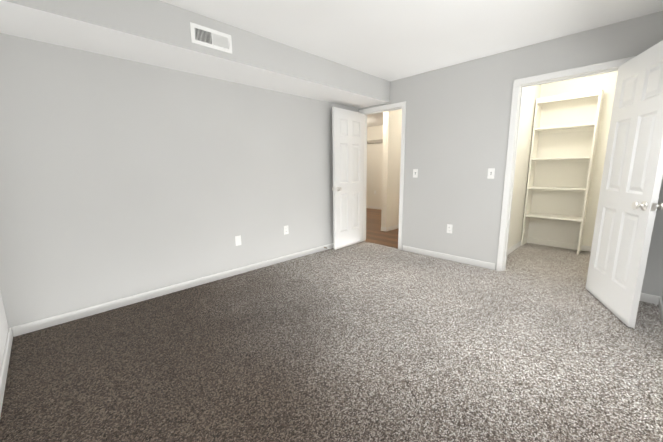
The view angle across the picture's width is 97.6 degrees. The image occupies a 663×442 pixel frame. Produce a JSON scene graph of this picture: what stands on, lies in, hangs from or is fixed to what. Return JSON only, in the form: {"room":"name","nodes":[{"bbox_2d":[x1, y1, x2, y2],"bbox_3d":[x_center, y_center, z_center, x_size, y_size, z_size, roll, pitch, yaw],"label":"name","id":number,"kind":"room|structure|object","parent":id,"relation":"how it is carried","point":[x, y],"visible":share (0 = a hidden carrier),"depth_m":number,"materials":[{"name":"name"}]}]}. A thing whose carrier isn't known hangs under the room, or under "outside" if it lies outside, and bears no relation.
{"room":"empty bedroom","nodes":[
{"label":"empty bedroom","id":0,"kind":"room"},
{"bbox_2d":[0,292,8,369],"bbox_3d":[-1.232,-0.116,0.704,0.120,2.410,3.660,-11,14,-44],"label":"wall","id":1,"kind":"structure","parent":0,"point":[4,328],"depth_m":1.96,"materials":[{"name":"grey paint"}]},
{"bbox_2d":[0,327,12,416],"bbox_3d":[-1.171,1.023,0.955,0.013,0.078,3.420,-11,14,-44],"label":"baseboard","id":2,"kind":"structure","parent":1,"relation":"attached to","point":[5,363],"depth_m":1.75,"materials":[{"name":"white wood"}]},
{"bbox_2d":[0,33,358,327],"bbox_3d":[-0.976,-0.602,3.410,4.120,2.410,0.120,-11,14,-44],"label":"wall","id":3,"kind":"structure","parent":0,"point":[120,178],"depth_m":2.60,"materials":[{"name":"grey paint"}]},
{"bbox_2d":[11,243,333,336],"bbox_3d":[-0.954,0.561,3.531,3.987,0.078,0.013,-11,14,-44],"label":"baseboard","id":4,"kind":"structure","parent":3,"relation":"attached to","point":[25,328],"depth_m":2.74,"materials":[{"name":"white wood"}]},
{"bbox_2d":[235,235,240,245],"bbox_3d":[-1.078,0.227,3.355,0.072,0.117,0.007,-11,14,-44],"label":"outlet","id":5,"kind":"object","parent":3,"relation":"attached to","point":[237,240],"visible":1,"depth_m":3.35,"materials":[{"name":"white plastic"}]},
{"bbox_2d":[284,225,288,234],"bbox_3d":[-0.595,0.118,3.822,0.072,0.117,0.009,-11,14,-44],"label":"outlet","id":6,"kind":"object","parent":3,"relation":"attached to","point":[286,230],"visible":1,"depth_m":3.82,"materials":[{"name":"white plastic"}]},
{"bbox_2d":[0,241,662,441],"bbox_3d":[0.857,0.713,2.946,5.970,0.060,3.660,-11,14,-44],"label":"floor carpet","id":7,"kind":"object","parent":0,"point":[363,341],"visible":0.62,"depth_m":1.84,"materials":[{"name":"grey carpet"}]},
{"bbox_2d":[521,88,603,254],"bbox_3d":[3.252,-0.654,4.150,0.303,2.152,0.693,-11,14,-44],"label":"shelving unit","id":8,"kind":"object","parent":7,"relation":"on","point":[534,160],"visible":1,"depth_m":4.13,"materials":[{"name":"white paint"}]},
{"bbox_2d":[366,125,382,206],"bbox_3d":[2.190,-1.420,7.780,0.120,2.410,6.040,-11,14,-44],"label":"wall","id":9,"kind":"structure","parent":0,"point":[374,166],"depth_m":8.60,"materials":[{"name":"paint"}]},
{"bbox_2d":[366,206,380,209],"bbox_3d":[2.157,-0.263,7.939,0.013,0.078,5.800,-11,14,-44],"label":"baseboard","id":10,"kind":"structure","parent":9,"relation":"attached to","point":[372,207],"depth_m":8.80,"materials":[{"name":"white wood"}]},
{"bbox_2d":[367,139,382,143],"bbox_3d":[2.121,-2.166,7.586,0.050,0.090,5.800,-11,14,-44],"label":"shelf","id":11,"kind":"object","parent":9,"relation":"attached to","point":[375,141],"depth_m":8.40,"materials":[{"name":"grey wood"}]},
{"bbox_2d":[381,109,401,227],"bbox_3d":[1.871,-1.152,6.302,2.450,2.410,0.120,-11,14,-44],"label":"wall","id":12,"kind":"structure","parent":0,"point":[391,151],"depth_m":5.53,"materials":[{"name":"paint"}]},
{"bbox_2d":[386,224,398,230],"bbox_3d":[1.932,0.003,6.460,2.450,0.078,0.013,-11,14,-44],"label":"baseboard","id":13,"kind":"structure","parent":12,"relation":"attached to","point":[392,227],"depth_m":5.75,"materials":[{"name":"white wood"}]},
{"bbox_2d":[160,0,662,126],"bbox_3d":[0.044,-2.072,4.438,7.620,0.100,7.540,-11,14,-44],"label":"ceiling","id":14,"kind":"structure","parent":0,"point":[390,40],"depth_m":2.48,"materials":[{"name":"white paint"}]},
{"bbox_2d":[0,0,389,108],"bbox_3d":[-0.789,-1.602,2.940,4.000,0.280,0.570,-11,14,-44],"label":"soffit beam","id":15,"kind":"structure","parent":14,"relation":"attached to","point":[155,32],"depth_m":2.31,"materials":[{"name":"grey paint"}]},
{"bbox_2d":[190,22,231,53],"bbox_3d":[-0.970,-1.484,2.362,0.335,0.145,0.012,-11,14,-44],"label":"air vent register","id":16,"kind":"object","parent":15,"relation":"attached to","point":[209,37],"visible":1,"depth_m":2.35,"materials":[{"name":"white plastic"}]},
{"bbox_2d":[359,11,662,296],"bbox_3d":[1.690,-0.660,3.557,0.120,2.410,3.420,-11,14,-44],"label":"wall","id":17,"kind":"structure","parent":0,"point":[457,129],"depth_m":3.46,"materials":[{"name":"grey paint"}]},
{"bbox_2d":[332,107,363,249],"bbox_3d":[0.273,-0.617,4.426,0.167,2.030,0.715,8,14,41],"label":"door","id":18,"kind":"structure","parent":17,"relation":"in","point":[348,167],"depth_m":4.37,"materials":[{"name":"white paint"}]},
{"bbox_2d":[359,101,405,249],"bbox_3d":[0.779,-0.657,4.477,0.144,2.102,0.834,-11,14,-44],"label":"door frame","id":19,"kind":"structure","parent":17,"relation":"attached to","point":[390,106],"depth_m":4.26,"materials":[{"name":"white wood"}]},
{"bbox_2d":[413,169,417,177],"bbox_3d":[1.155,-0.658,4.005,0.018,0.117,0.072,-11,14,-44],"label":"light switch","id":20,"kind":"object","parent":17,"relation":"attached to","point":[415,173],"visible":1,"depth_m":4.00,"materials":[{"name":"white plastic"}]},
{"bbox_2d":[403,245,494,269],"bbox_3d":[1.498,0.470,3.873,0.013,0.078,1.248,-11,14,-44],"label":"baseboard","id":21,"kind":"structure","parent":17,"relation":"attached to","point":[479,263],"depth_m":3.79,"materials":[{"name":"white wood"}]},
{"bbox_2d":[447,224,452,232],"bbox_3d":[1.534,0.101,3.769,0.009,0.117,0.072,-11,14,-44],"label":"outlet","id":22,"kind":"object","parent":17,"relation":"attached to","point":[449,228],"visible":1,"depth_m":3.77,"materials":[{"name":"white plastic"}]},
{"bbox_2d":[487,168,494,178],"bbox_3d":[1.832,-0.546,3.334,0.018,0.117,0.072,-11,14,-44],"label":"light switch","id":23,"kind":"object","parent":17,"relation":"attached to","point":[491,172],"visible":1,"depth_m":3.33,"materials":[{"name":"white plastic"}]},
{"bbox_2d":[496,56,635,270],"bbox_3d":[2.251,-0.399,2.930,0.021,2.102,0.894,-11,14,-44],"label":"door frame","id":24,"kind":"structure","parent":17,"relation":"attached to","point":[517,83],"depth_m":3.10,"materials":[{"name":"white wood"}]},
{"bbox_2d":[585,40,662,327],"bbox_3d":[2.368,-0.270,2.336,0.167,2.030,0.775,3,11,22],"label":"closet door","id":25,"kind":"structure","parent":17,"relation":"in","point":[629,205],"depth_m":2.25,"materials":[{"name":"white paint"}]},
{"bbox_2d":[640,293,658,304],"bbox_3d":[2.724,0.672,2.656,0.013,0.078,0.366,-11,14,-44],"label":"baseboard","id":26,"kind":"structure","parent":17,"relation":"attached to","point":[649,298],"depth_m":2.56,"materials":[{"name":"white wood"}]},
{"bbox_2d":[507,85,540,249],"bbox_3d":[3.078,-0.852,4.538,3.260,2.410,0.120,-11,14,-44],"label":"wall","id":27,"kind":"structure","parent":0,"point":[531,94],"depth_m":4.05,"materials":[{"name":"beige paint"}]},
{"bbox_2d":[507,241,520,254],"bbox_3d":[2.550,0.413,4.121,1.597,0.078,0.013,-11,14,-44],"label":"baseboard","id":28,"kind":"structure","parent":27,"relation":"attached to","point":[513,248],"depth_m":4.20,"materials":[{"name":"white wood"}]},
{"bbox_2d":[528,71,617,245],"bbox_3d":[3.635,-0.770,4.042,0.120,2.410,1.380,-11,14,-44],"label":"wall","id":29,"kind":"structure","parent":0,"point":[582,110],"depth_m":4.16,"materials":[{"name":"beige paint"}]},
{"bbox_2d":[581,245,591,251],"bbox_3d":[3.602,0.386,4.200,0.013,0.078,1.380,-11,14,-44],"label":"baseboard","id":30,"kind":"structure","parent":29,"relation":"attached to","point":[585,248],"depth_m":4.15,"materials":[{"name":"white wood"}]},
{"bbox_3d":[2.133,-0.305,1.533,5.850,2.410,0.120,-11,14,-44],"label":"wall","id":31,"kind":"structure","parent":0,"visible":0},
{"bbox_2d":[658,296,662,324],"bbox_3d":[1.448,0.957,1.148,3.987,0.078,0.013,-11,14,-44],"label":"baseboard","id":32,"kind":"structure","parent":31,"relation":"attached to","point":[660,303],"depth_m":2.38,"materials":[{"name":"white wood"}]},
{"label":"outside","id":33,"kind":"structure","parent":0,"visible":0},
{"bbox_2d":[365,208,398,247],"bbox_3d":[1.019,0.017,6.838,3.465,0.060,6.040,-11,14,-44],"label":"floor","id":34,"kind":"structure","parent":33,"point":[375,234],"depth_m":5.53,"materials":[{"name":"wood"}]}
]}

